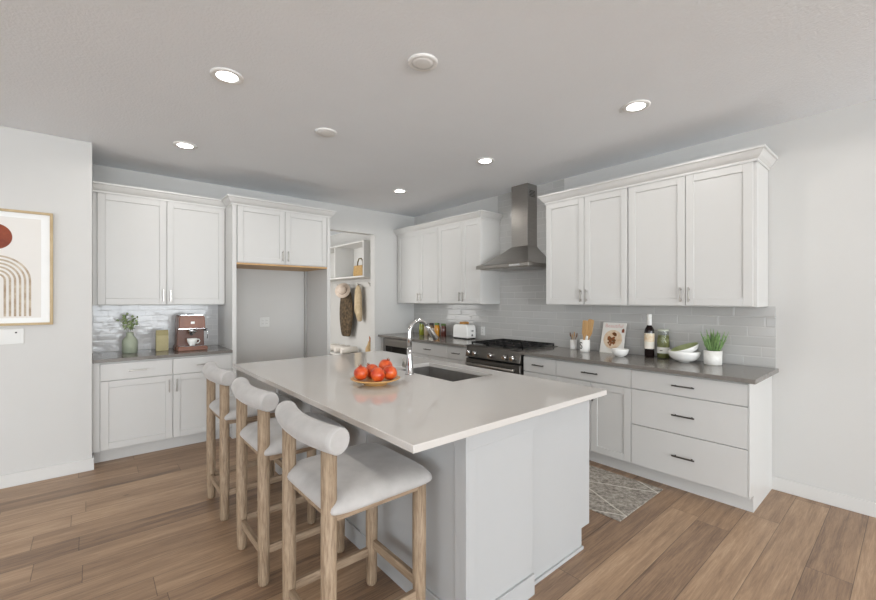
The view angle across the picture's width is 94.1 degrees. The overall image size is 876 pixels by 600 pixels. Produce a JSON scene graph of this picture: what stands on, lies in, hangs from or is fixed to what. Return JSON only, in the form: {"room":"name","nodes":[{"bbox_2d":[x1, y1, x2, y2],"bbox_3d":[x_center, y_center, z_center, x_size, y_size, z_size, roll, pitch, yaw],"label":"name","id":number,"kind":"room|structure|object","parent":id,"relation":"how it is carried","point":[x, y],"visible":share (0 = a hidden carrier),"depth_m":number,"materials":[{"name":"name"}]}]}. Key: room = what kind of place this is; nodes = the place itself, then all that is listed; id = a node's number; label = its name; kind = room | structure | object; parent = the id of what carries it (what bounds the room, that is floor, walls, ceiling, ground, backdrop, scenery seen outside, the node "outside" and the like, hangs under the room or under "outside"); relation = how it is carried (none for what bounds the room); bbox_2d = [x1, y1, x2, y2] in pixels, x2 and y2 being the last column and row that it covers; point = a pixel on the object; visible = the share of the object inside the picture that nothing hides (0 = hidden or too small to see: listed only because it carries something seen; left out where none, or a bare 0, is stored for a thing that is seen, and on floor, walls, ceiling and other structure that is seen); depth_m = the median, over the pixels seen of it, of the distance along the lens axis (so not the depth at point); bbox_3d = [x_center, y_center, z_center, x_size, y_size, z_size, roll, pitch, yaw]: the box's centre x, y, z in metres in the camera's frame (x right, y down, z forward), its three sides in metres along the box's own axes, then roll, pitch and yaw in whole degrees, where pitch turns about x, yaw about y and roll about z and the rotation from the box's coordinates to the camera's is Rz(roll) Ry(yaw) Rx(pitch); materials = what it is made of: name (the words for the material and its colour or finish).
{"room":"kitchen","nodes":[
{"label":"kitchen","id":0,"kind":"room"},
{"bbox_2d":[0,126,91,475],"bbox_3d":[-5.837,0.053,1.466,7.008,2.743,0.823,0,0,-40],"label":"wall","id":1,"kind":"structure","parent":0,"point":[46,380],"depth_m":3.27,"materials":[{"name":"paint"}]},
{"bbox_2d":[0,329,23,344],"bbox_3d":[-3.254,0.280,3.118,0.122,0.115,0.008,0,0,-40],"label":"light switch","id":2,"kind":"object","parent":1,"relation":"attached to","point":[7,336],"visible":1,"depth_m":3.11,"materials":[{"name":"plastic"}]},
{"bbox_2d":[0,208,52,325],"bbox_3d":[-3.312,-0.247,3.054,0.628,0.884,0.030,0,0,-40],"label":"framed art","id":3,"kind":"object","parent":1,"relation":"attached to","point":[26,237],"visible":1,"depth_m":3.16,"materials":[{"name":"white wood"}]},
{"bbox_2d":[0,216,40,317],"bbox_3d":[-3.314,-0.247,3.055,0.490,0.770,0.002,0,0,-40],"label":"print","id":4,"kind":"object","parent":3,"relation":"attached to","point":[20,236],"depth_m":3.14,"materials":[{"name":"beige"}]},
{"bbox_2d":[0,458,93,488],"bbox_3d":[-5.562,1.375,1.152,7.020,0.100,0.012,0,0,-40],"label":"baseboard","id":5,"kind":"structure","parent":1,"relation":"attached to","point":[34,475],"depth_m":3.23,"materials":[{"name":"paint"}]},
{"bbox_2d":[92,164,413,391],"bbox_3d":[-1.905,0.053,5.272,3.912,2.743,0.120,0,0,-40],"label":"wall","id":6,"kind":"structure","parent":0,"point":[278,295],"depth_m":5.16,"materials":[{"name":"paint"}]},
{"bbox_2d":[92,305,217,352],"bbox_3d":[-2.936,0.278,4.311,1.097,0.466,0.008,0,0,-40],"label":"tiled wall","id":7,"kind":"structure","parent":6,"relation":"attached to","point":[108,334],"depth_m":4.21,"materials":[{"name":"white tile"}]},
{"bbox_2d":[92,192,224,304],"bbox_3d":[-2.812,-0.482,4.167,1.094,1.065,0.378,0,0,-40],"label":"upper cabinet","id":8,"kind":"object","parent":6,"relation":"attached to","point":[145,251],"visible":1,"depth_m":4.01,"materials":[{"name":"paint"}]},
{"bbox_2d":[92,181,336,217],"bbox_3d":[-2.281,-1.024,4.420,2.233,0.088,0.686,0,0,-40],"label":"crown molding","id":9,"kind":"structure","parent":8,"relation":"attached to","point":[100,187],"depth_m":4.20,"materials":[{"name":"paint"}]},
{"bbox_2d":[260,317,268,326],"bbox_3d":[-2.125,0.270,4.999,0.116,0.115,0.010,0,0,-40],"label":"wall outlet","id":10,"kind":"object","parent":6,"relation":"attached to","point":[264,321],"visible":1,"depth_m":5.00,"materials":[{"name":"plastic"}]},
{"bbox_2d":[330,232,370,351],"bbox_3d":[-1.506,0.053,7.652,0.120,2.743,2.990,0,0,-40],"label":"wall","id":11,"kind":"structure","parent":0,"point":[361,331],"depth_m":7.68,"materials":[{"name":"paint"}]},
{"bbox_2d":[330,240,370,281],"bbox_3d":[-1.811,-0.675,7.616,0.390,0.600,2.330,0,0,-40],"label":"cubby shelf","id":12,"kind":"object","parent":11,"relation":"attached to","point":[343,258],"visible":0.44,"depth_m":7.43,"materials":[{"name":"paint"}]},
{"bbox_2d":[353,258,362,275],"bbox_3d":[-1.335,-0.561,7.003,0.100,0.320,0.330,0,0,-40],"label":"handbag","id":13,"kind":"object","parent":12,"relation":"on","point":[358,270],"visible":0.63,"depth_m":6.95,"materials":[{"name":"beige wicker"}]},
{"bbox_2d":[333,281,370,287],"bbox_3d":[-1.617,-0.280,7.617,0.093,0.090,1.600,0,0,-40],"label":"hook rail","id":14,"kind":"object","parent":11,"relation":"attached to","point":[362,284],"visible":0.47,"depth_m":7.47,"materials":[{"name":"paint"}]},
{"bbox_2d":[335,283,349,297],"bbox_3d":[-1.742,-0.175,7.423,0.290,0.276,0.140,0,0,5],"label":"sun hat","id":15,"kind":"object","parent":14,"relation":"hanging from","point":[342,290],"visible":1,"depth_m":7.41,"materials":[{"name":"fabric"}]},
{"bbox_2d":[340,292,352,336],"bbox_3d":[-1.719,0.223,7.636,0.131,0.913,0.478,0,0,-40],"label":"coat","id":16,"kind":"object","parent":14,"relation":"hanging from","point":[346,305],"visible":0.74,"depth_m":7.53,"materials":[{"name":"brown fabric"}]},
{"bbox_2d":[354,285,361,321],"bbox_3d":[-1.431,0.055,7.313,0.110,0.658,0.222,0,0,-40],"label":"scarf","id":17,"kind":"object","parent":14,"relation":"hanging from","point":[358,294],"visible":1,"depth_m":7.25,"materials":[{"name":"beige fabric"}]},
{"bbox_2d":[0,0,875,235],"bbox_3d":[-1.251,-1.368,-0.867,11.170,0.100,16.500,0,0,-40],"label":"ceiling","id":18,"kind":"structure","parent":0,"point":[539,89],"depth_m":2.50,"materials":[{"name":"paint"}]},
{"bbox_2d":[173,141,196,149],"bbox_3d":[-2.153,-1.313,3.473,0.180,0.010,0.180,0,0,-40],"label":"recessed light","id":19,"kind":"object","parent":18,"relation":"in","point":[180,144],"visible":1,"depth_m":3.47,"materials":[{"name":"white plastic"}]},
{"bbox_2d":[210,67,243,84],"bbox_3d":[-1.239,-1.313,2.399,0.180,0.010,0.180,0,0,-40],"label":"recessed light","id":20,"kind":"object","parent":18,"relation":"in","point":[233,77],"visible":1,"depth_m":2.39,"materials":[{"name":"white plastic"}]},
{"bbox_2d":[315,128,336,136],"bbox_3d":[-0.881,-1.312,3.203,0.168,0.013,0.168,0,0,-40],"label":"ceiling speaker","id":21,"kind":"object","parent":18,"relation":"attached to","point":[324,132],"visible":1,"depth_m":3.18,"materials":[{"name":"white plastic"}]},
{"bbox_2d":[392,189,406,192],"bbox_3d":[-0.461,-1.313,4.925,0.180,0.010,0.180,0,0,-40],"label":"recessed light","id":22,"kind":"object","parent":18,"relation":"in","point":[394,190],"visible":1,"depth_m":4.90,"materials":[{"name":"white plastic"}]},
{"bbox_2d":[408,53,437,71],"bbox_3d":[-0.084,-1.312,2.259,0.168,0.013,0.168,0,0,-40],"label":"ceiling speaker","id":23,"kind":"object","parent":18,"relation":"attached to","point":[422,62],"visible":1,"depth_m":2.24,"materials":[{"name":"white plastic"}]},
{"bbox_2d":[476,157,494,163],"bbox_3d":[0.447,-1.313,3.859,0.180,0.010,0.180,0,0,-40],"label":"recessed light","id":24,"kind":"object","parent":18,"relation":"in","point":[485,160],"visible":1,"depth_m":3.84,"materials":[{"name":"white plastic"}]},
{"bbox_2d":[621,99,650,112],"bbox_3d":[1.345,-1.313,2.772,0.180,0.010,0.180,0,0,-40],"label":"recessed light","id":25,"kind":"object","parent":18,"relation":"in","point":[634,105],"visible":1,"depth_m":2.76,"materials":[{"name":"white plastic"}]},
{"bbox_2d":[0,416,875,599],"bbox_3d":[-1.251,1.450,-0.867,11.170,0.050,16.500,0,0,-40],"label":"floor","id":26,"kind":"structure","parent":0,"point":[145,526],"depth_m":2.36,"materials":[{"name":"brown wood"}]},
{"bbox_2d":[92,358,172,462],"bbox_3d":[-2.919,0.983,3.894,0.581,0.884,0.650,0,0,-40],"label":"base cabinet","id":27,"kind":"object","parent":26,"relation":"on","point":[136,396],"depth_m":3.67,"materials":[{"name":"paint"}]},
{"bbox_2d":[92,345,232,363],"bbox_3d":[-2.725,0.526,4.063,1.095,0.030,0.641,0,0,-40],"label":"countertop","id":28,"kind":"structure","parent":27,"relation":"on","point":[114,356],"depth_m":3.89,"materials":[{"name":"grey stone"}]},
{"bbox_2d":[122,332,137,353],"bbox_3d":[-2.976,0.412,3.941,0.124,0.198,0.124,0,0,-40],"label":"vase","id":29,"kind":"object","parent":28,"relation":"on","point":[129,343],"visible":1,"depth_m":3.90,"materials":[{"name":"green ceramic"}]},
{"bbox_2d":[116,313,137,332],"bbox_3d":[-2.970,0.281,3.921,0.134,0.321,0.169,0,0,33],"label":"eucalyptus sprigs","id":30,"kind":"object","parent":29,"relation":"in","point":[123,315],"visible":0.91,"depth_m":3.93,"materials":[{"name":"green plant"}]},
{"bbox_2d":[155,330,168,350],"bbox_3d":[-2.779,0.407,4.109,0.104,0.208,0.060,0,0,-40],"label":"coffee bag","id":31,"kind":"object","parent":28,"relation":"on","point":[162,336],"visible":1,"depth_m":4.09,"materials":[{"name":"yellow paper"}]},
{"bbox_2d":[173,314,207,351],"bbox_3d":[-2.551,0.327,4.222,0.285,0.368,0.322,0,0,-40],"label":"espresso machine","id":32,"kind":"object","parent":28,"relation":"on","point":[186,325],"visible":1,"depth_m":4.16,"materials":[{"name":"orange metal"}]},
{"bbox_2d":[176,344,207,351],"bbox_3d":[-2.510,0.486,4.163,0.260,0.049,0.125,0,0,-40],"label":"drip tray","id":33,"kind":"object","parent":32,"relation":"on","point":[179,347],"depth_m":4.13,"materials":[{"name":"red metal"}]},
{"bbox_2d":[187,338,199,345],"bbox_3d":[-2.498,0.426,4.158,0.106,0.070,0.092,0,0,-3],"label":"coffee cup","id":34,"kind":"object","parent":32,"relation":"on","point":[191,341],"visible":1,"depth_m":4.13,"materials":[{"name":"white ceramic"}]},
{"bbox_2d":[171,353,231,447],"bbox_3d":[-2.502,0.983,4.249,0.514,0.884,0.650,0,0,-40],"label":"base cabinet","id":35,"kind":"object","parent":26,"relation":"on","point":[189,381],"visible":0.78,"depth_m":3.97,"materials":[{"name":"paint"}]},
{"bbox_2d":[202,362,292,520],"bbox_3d":[-1.361,0.939,2.925,0.545,0.972,0.544,0,0,-40],"label":"bar stool","id":36,"kind":"object","parent":26,"relation":"on","point":[223,408],"visible":0.49,"depth_m":2.71,"materials":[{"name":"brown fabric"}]},
{"bbox_2d":[218,205,329,438],"bbox_3d":[-1.894,0.205,4.766,1.080,2.440,0.662,0,0,-40],"label":"tall cabinet","id":37,"kind":"object","parent":26,"relation":"on","point":[255,238],"visible":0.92,"depth_m":4.56,"materials":[{"name":"paint"}]},
{"bbox_2d":[231,377,348,586],"bbox_3d":[-0.849,0.939,2.323,0.545,0.972,0.544,0,0,-40],"label":"bar stool","id":38,"kind":"object","parent":26,"relation":"on","point":[263,436],"visible":0.65,"depth_m":2.12,"materials":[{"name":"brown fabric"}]},
{"bbox_2d":[330,351,357,354],"bbox_3d":[-1.874,1.190,7.648,0.420,0.470,2.400,0,0,-40],"label":"storage bench","id":39,"kind":"object","parent":26,"relation":"on","point":[331,352],"visible":0.02,"depth_m":7.42,"materials":[{"name":"paint"}]},
{"bbox_2d":[330,344,344,350],"bbox_3d":[-1.911,0.899,7.695,0.320,0.110,0.110,0,0,-40],"label":"rolled towel","id":40,"kind":"object","parent":39,"relation":"on","point":[331,346],"visible":0.26,"depth_m":7.61,"materials":[{"name":"beige fabric"}]},
{"bbox_2d":[334,345,350,351],"bbox_3d":[-1.755,0.899,7.513,0.320,0.110,0.110,0,0,-40],"label":"rolled towel","id":41,"kind":"object","parent":39,"relation":"on","point":[336,348],"visible":0.62,"depth_m":7.41,"materials":[{"name":"beige fabric"}]},
{"bbox_2d":[340,346,357,353],"bbox_3d":[-1.600,0.899,7.330,0.320,0.110,0.110,0,0,-40],"label":"rolled towel","id":42,"kind":"object","parent":39,"relation":"on","point":[343,350],"visible":0.99,"depth_m":7.28,"materials":[{"name":"beige fabric"}]},
{"bbox_2d":[365,336,370,351],"bbox_3d":[-1.158,0.784,6.918,0.150,0.342,0.150,0,0,-40],"label":"vase","id":43,"kind":"object","parent":39,"relation":"on","point":[368,347],"visible":0.54,"depth_m":6.88,"materials":[{"name":"beige ceramic"}]},
{"bbox_2d":[275,401,431,599],"bbox_3d":[-0.373,0.939,1.764,0.545,0.972,0.544,0,0,-40],"label":"bar stool","id":44,"kind":"object","parent":26,"relation":"on","point":[340,482],"visible":1,"depth_m":1.71,"materials":[{"name":"white fabric"}]},
{"bbox_2d":[383,337,412,354],"bbox_3d":[-0.352,0.984,5.963,0.610,0.882,0.700,0,0,-40],"label":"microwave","id":45,"kind":"object","parent":26,"relation":"on","point":[393,345],"visible":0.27,"depth_m":5.80,"materials":[{"name":"metal"}]},
{"bbox_2d":[412,341,447,361],"bbox_3d":[0.104,0.983,5.415,0.661,0.884,0.715,0,0,-40],"label":"base cabinet","id":46,"kind":"object","parent":26,"relation":"on","point":[419,349],"visible":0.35,"depth_m":5.20,"materials":[{"name":"paint"}]},
{"bbox_2d":[275,367,588,599],"bbox_3d":[-0.206,0.983,2.890,1.095,0.884,2.270,0,0,-40],"label":"kitchen island","id":47,"kind":"object","parent":26,"relation":"on","point":[507,506],"visible":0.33,"depth_m":1.91,"materials":[{"name":"paint"}]},
{"bbox_2d":[233,350,606,453],"bbox_3d":[-0.334,0.526,2.786,1.378,0.030,2.383,0,0,-40],"label":"island countertop","id":48,"kind":"structure","parent":47,"relation":"on","point":[415,413],"depth_m":2.18,"materials":[{"name":"white stone"}]},
{"bbox_2d":[350,375,399,385],"bbox_3d":[-0.379,0.490,2.480,0.300,0.041,0.300,0,0,-40],"label":"fruit plate","id":49,"kind":"object","parent":48,"relation":"on","point":[368,381],"visible":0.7,"depth_m":2.43,"materials":[{"name":"wood"}]},
{"bbox_2d":[354,364,368,379],"bbox_3d":[-0.466,0.434,2.473,0.089,0.101,0.088,0,0,-14],"label":"pomegranate","id":50,"kind":"object","parent":49,"relation":"on","point":[361,372],"visible":1,"depth_m":2.44,"materials":[{"name":"red food"}]},
{"bbox_2d":[366,363,377,377],"bbox_3d":[-0.414,0.436,2.552,0.088,0.098,0.088,0,0,-21],"label":"pomegranate","id":51,"kind":"object","parent":49,"relation":"on","point":[370,367],"visible":0.53,"depth_m":2.52,"materials":[{"name":"red food"}]},
{"bbox_2d":[371,367,386,381],"bbox_3d":[-0.353,0.444,2.425,0.094,0.088,0.087,0,0,-35],"label":"pomegranate","id":52,"kind":"object","parent":49,"relation":"on","point":[377,374],"visible":1,"depth_m":2.39,"materials":[{"name":"red food"}]},
{"bbox_2d":[379,358,392,368],"bbox_3d":[-0.331,0.409,2.578,0.088,0.100,0.088,0,0,-13],"label":"pomegranate","id":53,"kind":"object","parent":49,"relation":"on","point":[383,363],"visible":0.59,"depth_m":2.55,"materials":[{"name":"red food"}]},
{"bbox_2d":[383,365,396,379],"bbox_3d":[-0.293,0.443,2.489,0.087,0.088,0.090,0,0,35],"label":"pomegranate","id":54,"kind":"object","parent":49,"relation":"on","point":[391,371],"visible":0.92,"depth_m":2.46,"materials":[{"name":"red food"}]},
{"bbox_2d":[401,318,437,374],"bbox_3d":[-0.125,0.320,2.889,0.283,0.382,0.103,0,0,-40],"label":"faucet","id":55,"kind":"object","parent":48,"relation":"on","point":[408,364],"visible":1,"depth_m":2.79,"materials":[{"name":"silver metal"}]},
{"bbox_2d":[403,366,481,381],"bbox_3d":[0.011,0.636,2.943,0.400,0.186,0.720,0,0,-40],"label":"sink","id":56,"kind":"object","parent":48,"relation":"in","point":[439,373],"visible":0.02,"depth_m":3.21,"materials":[{"name":"metal"}]},
{"bbox_2d":[447,345,467,364],"bbox_3d":[0.450,0.983,5.009,0.661,0.884,0.352,0,0,-40],"label":"base cabinet","id":57,"kind":"object","parent":26,"relation":"on","point":[455,354],"visible":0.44,"depth_m":4.81,"materials":[{"name":"paint"}]},
{"bbox_2d":[378,332,496,346],"bbox_3d":[-0.040,0.526,5.565,0.671,0.030,1.846,0,0,-40],"label":"countertop","id":58,"kind":"structure","parent":57,"relation":"on","point":[448,340],"depth_m":5.28,"materials":[{"name":"grey stone"}]},
{"bbox_2d":[419,323,423,334],"bbox_3d":[-0.239,0.418,5.993,0.080,0.185,0.080,0,0,-40],"label":"spice jar","id":59,"kind":"object","parent":58,"relation":"on","point":[421,326],"visible":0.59,"depth_m":5.96,"materials":[{"name":"green glass"}]},
{"bbox_2d":[424,323,428,334],"bbox_3d":[-0.168,0.423,5.909,0.072,0.175,0.072,0,0,-40],"label":"spice jar","id":60,"kind":"object","parent":58,"relation":"on","point":[426,332],"visible":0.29,"depth_m":5.88,"materials":[{"name":"glass"}]},
{"bbox_2d":[434,323,439,335],"bbox_3d":[-0.015,0.418,5.790,0.080,0.185,0.080,0,0,-40],"label":"spice jar","id":61,"kind":"object","parent":58,"relation":"on","point":[436,327],"visible":0.91,"depth_m":5.76,"materials":[{"name":"orange glass"}]},
{"bbox_2d":[441,323,445,336],"bbox_3d":[0.076,0.421,5.729,0.080,0.180,0.080,0,0,-40],"label":"spice jar","id":62,"kind":"object","parent":58,"relation":"on","point":[443,325],"visible":1,"depth_m":5.70,"materials":[{"name":"red glass"}]},
{"bbox_2d":[453,324,475,338],"bbox_3d":[0.356,0.415,5.431,0.160,0.191,0.297,0,0,-40],"label":"toaster","id":63,"kind":"object","parent":58,"relation":"on","point":[461,331],"visible":0.97,"depth_m":5.36,"materials":[{"name":"white metal"}]},
{"bbox_2d":[465,339,557,374],"bbox_3d":[0.796,0.950,4.550,0.712,0.950,0.784,0,0,-40],"label":"gas range","id":64,"kind":"object","parent":26,"relation":"on","point":[503,355],"visible":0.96,"depth_m":4.36,"materials":[{"name":"metal"}]},
{"bbox_2d":[467,343,557,351],"bbox_3d":[0.824,0.513,4.574,0.632,0.013,0.784,0,0,-40],"label":"cooktop","id":65,"kind":"object","parent":64,"relation":"in","point":[494,347],"depth_m":4.38,"materials":[{"name":"metal"}]},
{"bbox_2d":[524,355,556,380],"bbox_3d":[1.201,0.983,4.126,0.661,0.884,0.374,0,0,-40],"label":"base cabinet","id":66,"kind":"object","parent":26,"relation":"on","point":[539,367],"visible":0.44,"depth_m":3.92,"materials":[{"name":"paint"}]},
{"bbox_2d":[556,359,635,474],"bbox_3d":[1.546,0.983,3.720,0.661,0.884,0.692,0,0,-40],"label":"base cabinet","id":67,"kind":"object","parent":26,"relation":"on","point":[610,423],"visible":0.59,"depth_m":3.43,"materials":[{"name":"paint"}]},
{"bbox_2d":[589,465,662,521],"bbox_3d":[0.747,1.421,3.637,0.680,0.007,2.100,0,0,-40],"label":"runner rug","id":68,"kind":"object","parent":26,"relation":"on","point":[614,496],"visible":0.45,"depth_m":2.99,"materials":[{"name":"grey carpet"}]},
{"bbox_2d":[631,369,771,512],"bbox_3d":[2.021,0.983,3.161,0.661,0.884,0.774,0,0,-40],"label":"base cabinet","id":69,"kind":"object","parent":26,"relation":"on","point":[705,437],"visible":0.98,"depth_m":2.91,"materials":[{"name":"paint"}]},
{"bbox_2d":[520,347,778,383],"bbox_3d":[1.678,0.526,3.546,0.671,0.030,1.884,0,0,-40],"label":"countertop","id":70,"kind":"structure","parent":69,"relation":"on","point":[748,374],"depth_m":3.22,"materials":[{"name":"grey stone"}]},
{"bbox_2d":[570,339,576,348],"bbox_3d":[1.411,0.462,4.252,0.068,0.098,0.068,0,0,-40],"label":"crock","id":71,"kind":"object","parent":70,"relation":"on","point":[573,343],"visible":1,"depth_m":4.22,"materials":[{"name":"white ceramic"}]},
{"bbox_2d":[580,339,589,351],"bbox_3d":[1.457,0.452,4.049,0.100,0.118,0.096,0,0,-40],"label":"crock","id":72,"kind":"object","parent":70,"relation":"on","point":[584,344],"visible":1,"depth_m":4.01,"materials":[{"name":"white ceramic"}]},
{"bbox_2d":[582,320,587,339],"bbox_3d":[1.463,0.352,4.063,0.008,0.301,0.061,0,0,-40],"label":"wooden spatula","id":73,"kind":"object","parent":72,"relation":"in","point":[585,322],"visible":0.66,"depth_m":4.06,"materials":[{"name":"brown wood"}]},
{"bbox_2d":[587,319,593,339],"bbox_3d":[1.499,0.345,4.027,0.008,0.315,0.086,0,0,-40],"label":"wooden spatula","id":74,"kind":"object","parent":72,"relation":"in","point":[590,321],"visible":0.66,"depth_m":4.02,"materials":[{"name":"brown wood"}]},
{"bbox_2d":[600,322,626,352],"bbox_3d":[1.697,0.367,3.957,0.083,0.291,0.232,0,0,-40],"label":"magazine","id":75,"kind":"object","parent":70,"relation":"on","point":[613,334],"visible":0.98,"depth_m":3.96,"materials":[{"name":"paper"}]},
{"bbox_2d":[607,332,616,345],"bbox_3d":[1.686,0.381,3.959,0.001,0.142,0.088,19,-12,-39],"label":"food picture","id":76,"kind":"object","parent":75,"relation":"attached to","point":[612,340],"depth_m":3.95},
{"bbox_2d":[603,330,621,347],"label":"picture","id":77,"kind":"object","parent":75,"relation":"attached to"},
{"bbox_2d":[611,348,628,356],"bbox_3d":[1.653,0.478,3.706,0.146,0.066,0.146,0,0,-40],"label":"bowl","id":78,"kind":"object","parent":70,"relation":"on","point":[620,352],"visible":1,"depth_m":3.66,"materials":[{"name":"white ceramic"}]},
{"bbox_2d":[644,314,654,357],"bbox_3d":[1.889,0.318,3.645,0.082,0.387,0.082,0,0,-40],"label":"wine bottle","id":79,"kind":"object","parent":70,"relation":"on","point":[649,335],"visible":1,"depth_m":3.62,"materials":[{"name":"black glass"}]},
{"bbox_2d":[644,333,654,341],"bbox_3d":[1.889,0.335,3.645,0.082,0.072,0.082,0,0,-40],"label":"label","id":80,"kind":"object","parent":79,"relation":"attached to","point":[648,337],"depth_m":3.61,"materials":[{"name":"beige paper"}]},
{"bbox_2d":[657,329,669,358],"bbox_3d":[1.984,0.384,3.594,0.101,0.254,0.099,0,0,-25],"label":"storage jar","id":81,"kind":"object","parent":70,"relation":"on","point":[663,342],"visible":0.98,"depth_m":3.56,"materials":[{"name":"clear glass"}]},
{"bbox_2d":[668,349,700,361],"bbox_3d":[2.045,0.466,3.391,0.240,0.090,0.240,0,0,-40],"label":"serving bowl","id":82,"kind":"object","parent":70,"relation":"on","point":[678,356],"visible":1,"depth_m":3.31,"materials":[{"name":"white ceramic"}]},
{"bbox_2d":[670,342,698,351],"bbox_3d":[2.051,0.407,3.396,0.208,0.113,0.212,0,0,-23],"label":"serving bowl","id":83,"kind":"object","parent":82,"relation":"in","point":[689,347],"visible":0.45,"depth_m":3.44,"materials":[{"name":"white ceramic"}]},
{"bbox_2d":[703,349,722,365],"bbox_3d":[2.179,0.455,3.234,0.126,0.112,0.126,0,0,-40],"label":"plant pot","id":84,"kind":"object","parent":70,"relation":"on","point":[714,358],"visible":0.92,"depth_m":3.18,"materials":[{"name":"ceramic"}]},
{"bbox_2d":[700,328,728,350],"bbox_3d":[2.180,0.322,3.222,0.178,0.190,0.171,0,0,25],"label":"succulent plant","id":85,"kind":"object","parent":84,"relation":"on","point":[711,343],"visible":0.95,"depth_m":3.20,"materials":[{"name":"plant"}]},
{"bbox_2d":[414,99,875,501],"bbox_3d":[3.903,0.053,1.554,0.120,2.743,13.310,0,0,-40],"label":"wall","id":86,"kind":"structure","parent":0,"point":[822,180],"depth_m":2.87,"materials":[{"name":"paint"}]},
{"bbox_2d":[397,228,438,303],"bbox_3d":[-0.202,-0.482,5.989,0.378,1.065,0.985,0,0,-40],"label":"upper cabinet","id":87,"kind":"object","parent":86,"relation":"attached to","point":[417,252],"visible":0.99,"depth_m":5.84,"materials":[{"name":"paint"}]},
{"bbox_2d":[438,219,499,303],"bbox_3d":[0.376,-0.482,5.309,0.378,1.065,0.800,0,0,-40],"label":"upper cabinet","id":88,"kind":"object","parent":86,"relation":"attached to","point":[464,246],"visible":1,"depth_m":5.11,"materials":[{"name":"paint"}]},
{"bbox_2d":[393,210,502,235],"bbox_3d":[0.068,-1.024,5.655,0.406,0.088,1.843,0,0,-40],"label":"crown molding","id":89,"kind":"structure","parent":88,"relation":"attached to","point":[479,214],"depth_m":5.25,"materials":[{"name":"paint"}]},
{"bbox_2d":[546,188,628,305],"bbox_3d":[1.502,-0.482,3.985,0.378,1.065,0.845,0,0,-40],"label":"upper cabinet","id":90,"kind":"object","parent":86,"relation":"attached to","point":[587,238],"visible":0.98,"depth_m":3.84,"materials":[{"name":"paint"}]},
{"bbox_2d":[538,144,777,204],"bbox_3d":[1.787,-1.024,3.633,0.406,0.088,1.866,0,0,-40],"label":"crown molding","id":91,"kind":"structure","parent":90,"relation":"attached to","point":[762,154],"depth_m":3.25,"materials":[{"name":"paint"}]},
{"bbox_2d":[414,179,775,367],"bbox_3d":[1.078,-0.404,4.777,0.008,1.829,4.500,0,0,-40],"label":"tiled wall","id":92,"kind":"structure","parent":86,"relation":"attached to","point":[522,313],"depth_m":4.35,"materials":[{"name":"white tile"}]},
{"bbox_2d":[481,326,484,334],"bbox_3d":[0.586,0.405,5.342,0.010,0.115,0.072,0,0,-40],"label":"wall outlet","id":93,"kind":"object","parent":92,"relation":"attached to","point":[482,328],"visible":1,"depth_m":5.34,"materials":[{"name":"plastic"}]},
{"bbox_2d":[476,183,545,271],"bbox_3d":[0.873,-0.833,4.622,0.503,0.968,0.750,0,0,-40],"label":"range hood","id":94,"kind":"object","parent":92,"relation":"attached to","point":[524,253],"visible":0.93,"depth_m":4.63,"materials":[{"name":"metal"}]},
{"bbox_2d":[629,161,767,306],"bbox_3d":[2.069,-0.482,3.318,0.378,1.065,0.905,0,0,-40],"label":"upper cabinet","id":95,"kind":"object","parent":86,"relation":"attached to","point":[698,239],"visible":1,"depth_m":3.14,"materials":[{"name":"paint"}]},
{"bbox_2d":[772,476,875,517],"bbox_3d":[5.342,1.375,-0.239,0.012,0.100,8.714,0,0,-40],"label":"baseboard","id":96,"kind":"structure","parent":86,"relation":"attached to","point":[851,503],"depth_m":2.85,"materials":[{"name":"paint"}]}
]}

